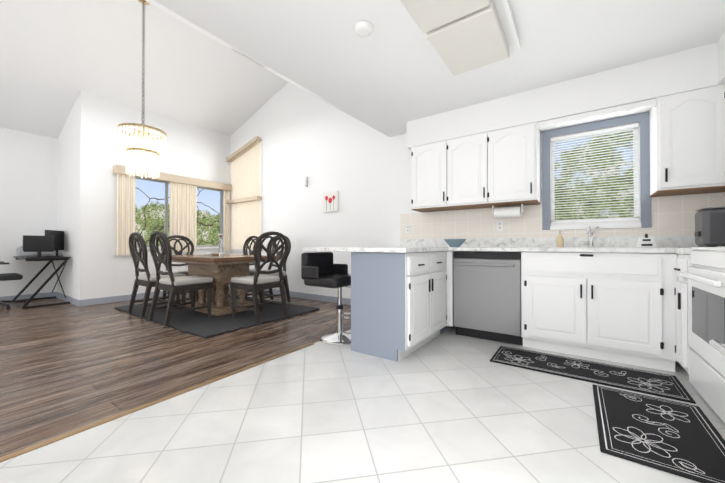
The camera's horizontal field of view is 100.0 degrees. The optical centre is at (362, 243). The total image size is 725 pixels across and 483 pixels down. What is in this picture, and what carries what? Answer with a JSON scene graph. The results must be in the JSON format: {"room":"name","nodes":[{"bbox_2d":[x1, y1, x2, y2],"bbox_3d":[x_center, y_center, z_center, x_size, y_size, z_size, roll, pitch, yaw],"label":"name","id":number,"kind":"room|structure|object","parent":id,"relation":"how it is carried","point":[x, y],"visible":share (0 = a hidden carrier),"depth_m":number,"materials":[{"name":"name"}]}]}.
{"room":"dining room and kitchen","nodes":[
{"label":"dining room and kitchen","id":0,"kind":"room"},
{"bbox_2d":[0,127,57,296],"bbox_3d":[-6.774,-1.193,3.891,0.150,4.300,4.400,0,0,35],"label":"wall","id":1,"kind":"structure","parent":0,"point":[28,180],"depth_m":5.21,"materials":[{"name":"white paint"}]},
{"bbox_2d":[0,292,54,299],"bbox_3d":[-6.707,0.909,3.831,0.014,0.095,4.100,0,0,35],"label":"baseboard","id":2,"kind":"structure","parent":1,"relation":"attached to","point":[50,294],"depth_m":5.22,"materials":[{"name":"grey wood"}]},
{"bbox_2d":[57,97,77,298],"bbox_3d":[-4.962,-1.185,5.216,1.300,4.300,0.150,0,0,35],"label":"wall","id":3,"kind":"structure","parent":0,"point":[67,196],"depth_m":5.07,"materials":[{"name":"white paint"}]},
{"bbox_2d":[55,292,77,305],"bbox_3d":[-4.939,0.916,5.087,1.410,0.095,0.014,0,0,35],"label":"baseboard","id":4,"kind":"structure","parent":3,"relation":"attached to","point":[72,300],"depth_m":5.06,"materials":[{"name":"grey"}]},
{"bbox_2d":[0,0,287,138],"bbox_3d":[-4.695,-2.497,3.956,3.490,1.272,6.880,0,0,35],"label":"ceiling","id":5,"kind":"structure","parent":0,"point":[56,56],"depth_m":4.53,"materials":[{"name":"white paint"}]},
{"bbox_2d":[118,0,166,178],"bbox_3d":[-2.704,-1.922,3.755,0.494,2.180,0.494,0,0,35],"label":"crystal chandelier","id":6,"kind":"object","parent":5,"relation":"hanging from","point":[141,163],"visible":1,"depth_m":3.68,"materials":[{"name":"glass"}]},
{"bbox_2d":[77,89,229,299],"bbox_3d":[-3.700,-1.182,5.754,0.150,4.300,2.480,0,0,35],"label":"wall","id":7,"kind":"structure","parent":0,"point":[192,151],"depth_m":5.01,"materials":[{"name":"white paint"}]},
{"bbox_2d":[77,285,228,305],"bbox_3d":[-3.648,0.920,5.673,0.014,0.095,2.454,0,0,35],"label":"baseboard","id":8,"kind":"structure","parent":7,"relation":"attached to","point":[102,300],"depth_m":4.98,"materials":[{"name":"grey wood"}]},
{"bbox_2d":[113,136,261,250],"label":"window","id":9,"kind":"structure","parent":7,"relation":"in","point":[258,226],"depth_m":6.29,"materials":[{"name":"white"}]},
{"bbox_2d":[116,173,134,254],"bbox_3d":[-3.971,-0.480,5.110,0.034,1.348,0.260,0,0,35],"label":"curtain","id":10,"kind":"object","parent":9,"relation":"hanging from","point":[125,206],"visible":0.79,"depth_m":5.09,"materials":[{"name":"beige fabric"}]},
{"bbox_2d":[169,182,196,252],"bbox_3d":[-3.443,-0.491,5.864,0.036,1.318,0.500,0,0,35],"label":"curtain","id":11,"kind":"object","parent":9,"relation":"hanging from","point":[183,209],"visible":0.73,"depth_m":5.85,"materials":[{"name":"beige fabric"}]},
{"bbox_2d":[224,190,229,251],"bbox_3d":[-2.931,-0.486,6.595,0.035,1.318,0.145,0,0,35],"label":"curtain","id":12,"kind":"object","parent":9,"relation":"hanging from","point":[226,224],"visible":0.97,"depth_m":6.59,"materials":[{"name":"beige fabric"}]},
{"bbox_2d":[234,141,257,248],"bbox_3d":[-2.489,-0.966,6.340,1.032,2.134,0.045,0,0,35],"label":"vertical blinds","id":13,"kind":"object","parent":9,"relation":"attached to","point":[247,193],"visible":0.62,"depth_m":6.25,"materials":[{"name":"beige fabric"}]},
{"bbox_2d":[0,288,350,456],"bbox_3d":[-3.749,0.983,3.274,5.800,0.060,6.880,0,0,35],"label":"floor","id":14,"kind":"structure","parent":0,"point":[65,368],"depth_m":2.54,"materials":[{"name":"laminate"}]},
{"bbox_2d":[0,261,25,309],"bbox_3d":[-5.435,0.412,4.513,0.600,1.094,0.664,0,0,35],"label":"mesh office chair","id":15,"kind":"object","parent":14,"relation":"on","point":[9,276],"visible":0.9,"depth_m":4.51,"materials":[{"name":"black plastic"}]},
{"bbox_2d":[13,256,70,308],"bbox_3d":[-5.237,0.587,4.952,1.020,0.752,0.520,0,0,35],"label":"desk","id":16,"kind":"object","parent":14,"relation":"on","point":[51,259],"visible":0.83,"depth_m":4.80,"materials":[{"name":"black metal"}]},
{"bbox_2d":[16,246,55,256],"bbox_3d":[-5.462,0.125,5.113,0.430,0.172,0.420,0,0,35],"label":"printer","id":17,"kind":"object","parent":16,"relation":"on","point":[20,252],"visible":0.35,"depth_m":4.99,"materials":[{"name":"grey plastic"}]},
{"bbox_2d":[23,235,53,257],"bbox_3d":[-4.944,0.043,4.641,0.140,0.330,0.340,0,0,23],"label":"monitor","id":18,"kind":"object","parent":16,"relation":"on","point":[38,244],"visible":0.96,"depth_m":4.61,"materials":[{"name":"black plastic"}]},
{"bbox_2d":[45,230,63,256],"bbox_3d":[-5.074,-0.005,5.031,0.435,0.430,0.313,0,0,35],"label":"monitor","id":19,"kind":"object","parent":16,"relation":"on","point":[58,240],"visible":0.69,"depth_m":5.04,"materials":[{"name":"black plastic"}]},
{"bbox_2d":[0,343,313,462],"bbox_3d":[-1.867,0.935,0.906,0.044,0.009,4.860,0,0,35],"label":"threshold strip","id":20,"kind":"object","parent":14,"relation":"on","point":[51,440],"depth_m":1.70,"materials":[{"name":"beige wood"}]},
{"bbox_2d":[115,294,319,338],"bbox_3d":[-2.140,0.949,4.455,2.579,0.022,1.719,0,0,35],"label":"dining rug","id":21,"kind":"object","parent":14,"relation":"on","point":[200,324],"visible":0.67,"depth_m":3.85,"materials":[{"name":"black fabric"}]},
{"bbox_2d":[128,232,186,316],"bbox_3d":[-2.822,0.394,4.200,0.516,1.083,0.566,0,0,35],"label":"dining chair","id":22,"kind":"object","parent":21,"relation":"on","point":[148,280],"visible":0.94,"depth_m":4.03,"materials":[{"name":"grey wood"}]},
{"bbox_2d":[148,231,212,325],"bbox_3d":[-2.244,0.391,3.770,0.516,1.083,0.566,0,0,35],"label":"dining chair","id":23,"kind":"object","parent":21,"relation":"on","point":[172,284],"visible":1,"depth_m":3.65,"materials":[{"name":"grey wood"}]},
{"bbox_2d":[161,235,206,303],"bbox_3d":[-2.932,0.398,5.024,0.566,1.083,0.516,0,0,35],"label":"dining chair","id":24,"kind":"object","parent":21,"relation":"on","point":[176,252],"visible":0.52,"depth_m":5.12,"materials":[{"name":"grey wood"}]},
{"bbox_2d":[158,254,278,315],"bbox_3d":[-2.102,0.556,4.442,1.520,0.762,1.000,0,0,35],"label":"dining table","id":25,"kind":"object","parent":21,"relation":"on","point":[222,270],"visible":0.67,"depth_m":4.14,"materials":[{"name":"brown wood"}]},
{"bbox_2d":[218,234,223,254],"bbox_3d":[-2.214,0.011,4.756,0.100,0.330,0.100,0,0,35],"label":"candlestick","id":26,"kind":"object","parent":25,"relation":"on","point":[220,244],"visible":0.94,"depth_m":4.73,"materials":[{"name":"white"}]},
{"bbox_2d":[237,236,261,297],"bbox_3d":[-2.091,0.399,5.208,0.516,1.083,0.566,0,0,35],"label":"dining chair","id":27,"kind":"object","parent":21,"relation":"on","point":[248,240],"visible":0.33,"depth_m":5.42,"materials":[{"name":"grey wood"}]},
{"bbox_2d":[230,231,288,322],"bbox_3d":[-1.313,0.392,3.891,0.566,1.083,0.516,0,0,35],"label":"dining chair","id":28,"kind":"object","parent":21,"relation":"on","point":[255,283],"visible":1,"depth_m":3.77,"materials":[{"name":"grey wood"}]},
{"bbox_2d":[245,236,290,306],"bbox_3d":[-1.494,0.397,4.790,0.516,1.083,0.566,0,0,35],"label":"dining chair","id":29,"kind":"object","parent":21,"relation":"on","point":[285,279],"visible":0.5,"depth_m":4.84,"materials":[{"name":"grey wood"}]},
{"bbox_2d":[0,326,724,482],"bbox_3d":[0.040,0.968,0.621,3.450,0.060,6.880,0,0,35],"label":"floor","id":30,"kind":"structure","parent":0,"point":[448,405],"depth_m":1.54,"materials":[{"name":"white tile"}]},
{"bbox_2d":[301,252,350,344],"bbox_3d":[-0.275,0.519,3.013,0.484,0.865,0.525,0,0,35],"label":"bar stool","id":31,"kind":"object","parent":30,"relation":"on","point":[319,269],"visible":0.9,"depth_m":2.97,"materials":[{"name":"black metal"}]},
{"bbox_2d":[351,251,450,361],"bbox_3d":[0.395,0.515,2.931,0.566,0.872,0.929,0,0,35],"label":"base cabinet","id":32,"kind":"object","parent":30,"relation":"on","point":[402,305],"depth_m":2.58,"materials":[{"name":"grey paint"}]},
{"bbox_2d":[303,192,724,253],"bbox_3d":[1.311,-0.177,2.708,3.447,0.500,1.707,0,0,35],"label":"countertop","id":33,"kind":"structure","parent":32,"relation":"on","point":[671,229],"depth_m":3.06,"materials":[{"name":"stone"}]},
{"bbox_2d":[406,225,409,232],"bbox_3d":[0.627,-0.199,4.213,0.070,0.115,0.007,0,0,35],"label":"outlet","id":34,"kind":"object","parent":33,"relation":"attached to","point":[407,228],"visible":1,"depth_m":4.21,"materials":[{"name":"white plastic"}]},
{"bbox_2d":[444,239,465,246],"bbox_3d":[0.992,-0.005,3.268,0.244,0.085,0.244,0,0,35],"label":"bowl","id":35,"kind":"object","parent":33,"relation":"on","point":[454,242],"visible":1,"depth_m":3.20,"materials":[{"name":"blue glass"}]},
{"bbox_2d":[496,221,502,230],"bbox_3d":[1.594,-0.203,3.536,0.070,0.115,0.007,0,0,35],"label":"outlet","id":36,"kind":"object","parent":33,"relation":"attached to","point":[499,225],"visible":1,"depth_m":3.54,"materials":[{"name":"white plastic"}]},
{"bbox_2d":[556,230,563,246],"bbox_3d":[1.982,-0.049,3.056,0.060,0.169,0.071,0,0,35],"label":"soap dispenser","id":37,"kind":"object","parent":33,"relation":"on","point":[559,240],"visible":1,"depth_m":3.04,"materials":[{"name":"beige"}]},
{"bbox_2d":[586,226,598,246],"bbox_3d":[2.151,-0.067,2.843,0.109,0.203,0.231,0,0,35],"label":"chrome faucet","id":38,"kind":"object","parent":33,"relation":"on","point":[590,238],"visible":1,"depth_m":2.90,"materials":[{"name":"white metal"}]},
{"bbox_2d":[637,234,655,247],"bbox_3d":[2.442,-0.026,2.619,0.120,0.119,0.041,0,0,35],"label":"dish soap","id":39,"kind":"object","parent":33,"relation":"on","point":[646,242],"visible":1,"depth_m":2.61,"materials":[{"name":"white plastic"}]},
{"bbox_2d":[695,207,724,246],"bbox_3d":[2.750,-0.122,2.355,0.232,0.307,0.240,0,0,35],"label":"air fryer","id":40,"kind":"object","parent":33,"relation":"on","point":[709,226],"visible":0.94,"depth_m":2.30,"materials":[{"name":"grey plastic"}]},
{"bbox_2d":[451,251,459,326],"bbox_3d":[0.885,0.519,3.598,0.604,0.872,0.727,0,0,35],"label":"base cabinet","id":41,"kind":"object","parent":30,"relation":"on","point":[452,295],"depth_m":3.13,"materials":[{"name":"grey paint"}]},
{"bbox_2d":[453,251,522,345],"bbox_3d":[1.369,0.519,3.210,0.626,0.868,0.707,0,0,35],"label":"dishwasher","id":42,"kind":"object","parent":30,"relation":"on","point":[487,293],"visible":0.96,"depth_m":2.94,"materials":[{"name":"silver metal"}]},
{"bbox_2d":[490,346,695,403],"bbox_3d":[1.621,0.942,2.303,1.150,0.011,0.450,0,0,35],"label":"runner rug","id":43,"kind":"object","parent":30,"relation":"on","point":[654,383],"visible":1,"depth_m":2.21,"materials":[{"name":"black fabric"}]},
{"bbox_2d":[521,252,676,371],"bbox_3d":[2.052,0.514,2.759,1.003,0.873,0.763,0,0,35],"label":"base cabinet","id":44,"kind":"object","parent":30,"relation":"on","point":[617,307],"visible":0.98,"depth_m":2.42,"materials":[{"name":"white wood"}]},
{"bbox_2d":[592,384,724,482],"bbox_3d":[1.504,0.937,1.561,0.490,0.011,0.800,0,0,35],"label":"kitchen mat","id":45,"kind":"object","parent":30,"relation":"on","point":[684,440],"visible":1,"depth_m":1.48,"materials":[{"name":"black fabric"}]},
{"bbox_2d":[672,253,693,373],"bbox_3d":[2.652,0.511,2.211,0.681,0.873,0.973,0,0,35],"label":"base cabinet","id":46,"kind":"object","parent":30,"relation":"on","point":[682,346],"visible":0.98,"depth_m":2.02,"materials":[{"name":"white wood"}]},
{"bbox_2d":[679,244,724,423],"bbox_3d":[2.147,0.383,1.511,0.695,1.060,0.746,0,0,35],"label":"range","id":47,"kind":"object","parent":30,"relation":"on","point":[704,275],"visible":1,"depth_m":1.68,"materials":[{"name":"white metal"},{"name":"black glass"}]},
{"bbox_2d":[709,339,724,354],"bbox_3d":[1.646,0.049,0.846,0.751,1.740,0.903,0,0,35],"label":"handle","id":48,"kind":"object","parent":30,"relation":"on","point":[718,345],"visible":1,"depth_m":1.29,"materials":[{"name":"white metal"}]},
{"bbox_2d":[145,0,724,136],"bbox_3d":[-0.907,-2.353,1.302,5.760,1.590,6.880,0,0,35],"label":"ceiling","id":49,"kind":"structure","parent":0,"point":[391,75],"depth_m":2.38,"materials":[{"name":"white paint"}]},
{"bbox_2d":[229,47,264,66],"bbox_3d":[-1.186,-1.930,3.156,0.102,0.073,0.360,0,0,35],"label":"ceiling vent","id":50,"kind":"object","parent":49,"relation":"in","point":[246,57],"visible":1,"depth_m":3.09,"materials":[{"name":"white plastic"}]},
{"bbox_2d":[354,20,372,36],"bbox_3d":[0.007,-1.534,2.184,0.140,0.036,0.140,0,0,35],"label":"smoke detector","id":51,"kind":"object","parent":49,"relation":"attached to","point":[363,28],"visible":1,"depth_m":2.15,"materials":[{"name":"white plastic"}]},
{"bbox_2d":[400,0,520,74],"bbox_3d":[0.619,-1.484,1.938,0.525,0.139,1.280,0,0,35],"label":"ceiling light fixture","id":52,"kind":"object","parent":49,"relation":"attached to","point":[462,36],"visible":1,"depth_m":2.03,"materials":[{"name":"white plastic"}]},
{"bbox_2d":[230,82,722,298],"bbox_3d":[0.188,-1.189,4.637,7.800,4.300,0.150,0,0,35],"label":"wall","id":53,"kind":"structure","parent":0,"point":[364,170],"depth_m":5.12,"materials":[{"name":"white paint"}]},
{"bbox_2d":[229,285,350,304],"bbox_3d":[-1.045,0.918,5.388,4.605,0.095,0.014,0,0,35],"label":"baseboard","id":54,"kind":"structure","parent":53,"relation":"attached to","point":[347,301],"depth_m":5.22,"materials":[{"name":"grey wood"}]},
{"bbox_2d":[303,176,307,186],"bbox_3d":[-1.002,-1.090,5.334,0.060,0.180,0.069,0,0,35],"label":"lamp","id":55,"kind":"object","parent":53,"relation":"attached to","point":[305,181],"visible":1,"depth_m":5.32,"materials":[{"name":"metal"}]},
{"bbox_2d":[323,191,338,211],"bbox_3d":[-0.529,-0.692,5.023,0.320,0.330,0.032,0,0,35],"label":"framed picture","id":56,"kind":"object","parent":53,"relation":"attached to","point":[331,201],"visible":1,"depth_m":4.99,"materials":[{"name":"white paper"}]},
{"bbox_2d":[411,139,454,211],"bbox_3d":[0.920,-0.824,3.810,0.525,0.776,0.352,0,0,35],"label":"upper cabinet","id":57,"kind":"object","parent":53,"relation":"attached to","point":[431,163],"depth_m":3.66,"materials":[{"name":"white wood"}]},
{"bbox_2d":[451,130,494,209],"bbox_3d":[1.270,-0.825,3.566,0.572,0.776,0.352,0,0,35],"label":"upper cabinet","id":58,"kind":"object","parent":53,"relation":"attached to","point":[472,156],"depth_m":3.38,"materials":[{"name":"white wood"}]},
{"bbox_2d":[495,122,539,205],"bbox_3d":[1.619,-0.826,3.321,0.525,0.776,0.352,0,0,35],"label":"upper cabinet","id":59,"kind":"object","parent":53,"relation":"attached to","point":[497,168],"depth_m":3.14,"materials":[{"name":"white wood"}]},
{"bbox_2d":[492,204,522,217],"bbox_3d":[1.590,-0.356,3.340,0.302,0.136,0.116,0,0,35],"label":"paper towel holder","id":60,"kind":"object","parent":59,"relation":"attached to","point":[504,212],"visible":1,"depth_m":3.30,"materials":[{"name":"white paper"}]},
{"bbox_2d":[542,112,651,229],"bbox_3d":[2.327,-0.681,3.086,0.864,1.066,0.152,0,0,35],"label":"window","id":61,"kind":"structure","parent":53,"relation":"in","point":[645,197],"depth_m":2.96,"materials":[{"name":"grey paint"}]},
{"bbox_2d":[551,123,638,222],"bbox_3d":[2.328,-0.680,3.087,0.704,0.913,0.030,0,0,35],"label":"window blinds","id":62,"kind":"object","parent":61,"relation":"attached to","point":[594,133],"visible":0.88,"depth_m":3.07,"materials":[{"name":"white plastic"}]},
{"bbox_2d":[649,84,724,196],"bbox_3d":[2.826,-0.825,2.469,0.683,0.788,0.363,0,0,35],"label":"upper cabinet","id":63,"kind":"object","parent":53,"relation":"attached to","point":[687,142],"visible":1,"depth_m":2.43,"materials":[{"name":"white wood"}]},
{"bbox_2d":[407,43,720,150],"bbox_3d":[1.888,-1.383,3.143,3.000,0.330,0.350,0,0,35],"label":"soffit","id":64,"kind":"structure","parent":0,"point":[699,67],"depth_m":2.85,"materials":[{"name":"white paint"}]},
{"bbox_2d":[537,99,655,128],"bbox_3d":[2.112,-1.181,2.809,0.866,0.068,0.018,0,0,35],"label":"scalloped valance","id":65,"kind":"object","parent":64,"relation":"attached to","point":[607,111],"visible":1,"depth_m":2.77,"materials":[{"name":"white wood"}]},
{"bbox_2d":[715,32,724,85],"bbox_3d":[2.187,-1.393,1.261,0.350,0.330,2.370,0,0,35],"label":"soffit","id":66,"kind":"structure","parent":0,"point":[720,45],"depth_m":2.29,"materials":[{"name":"white paint"}]},
{"label":"outside","id":67,"kind":"structure","parent":0,"visible":0},
{"bbox_2d":[135,179,219,244],"bbox_3d":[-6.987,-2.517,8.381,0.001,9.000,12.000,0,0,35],"label":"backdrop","id":68,"kind":"structure","parent":67,"point":[149,207],"depth_m":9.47,"materials":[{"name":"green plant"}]},
{"bbox_2d":[554,131,633,219],"bbox_3d":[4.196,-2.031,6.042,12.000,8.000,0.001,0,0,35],"label":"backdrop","id":69,"kind":"structure","parent":67,"point":[591,201],"depth_m":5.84,"materials":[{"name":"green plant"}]}
]}

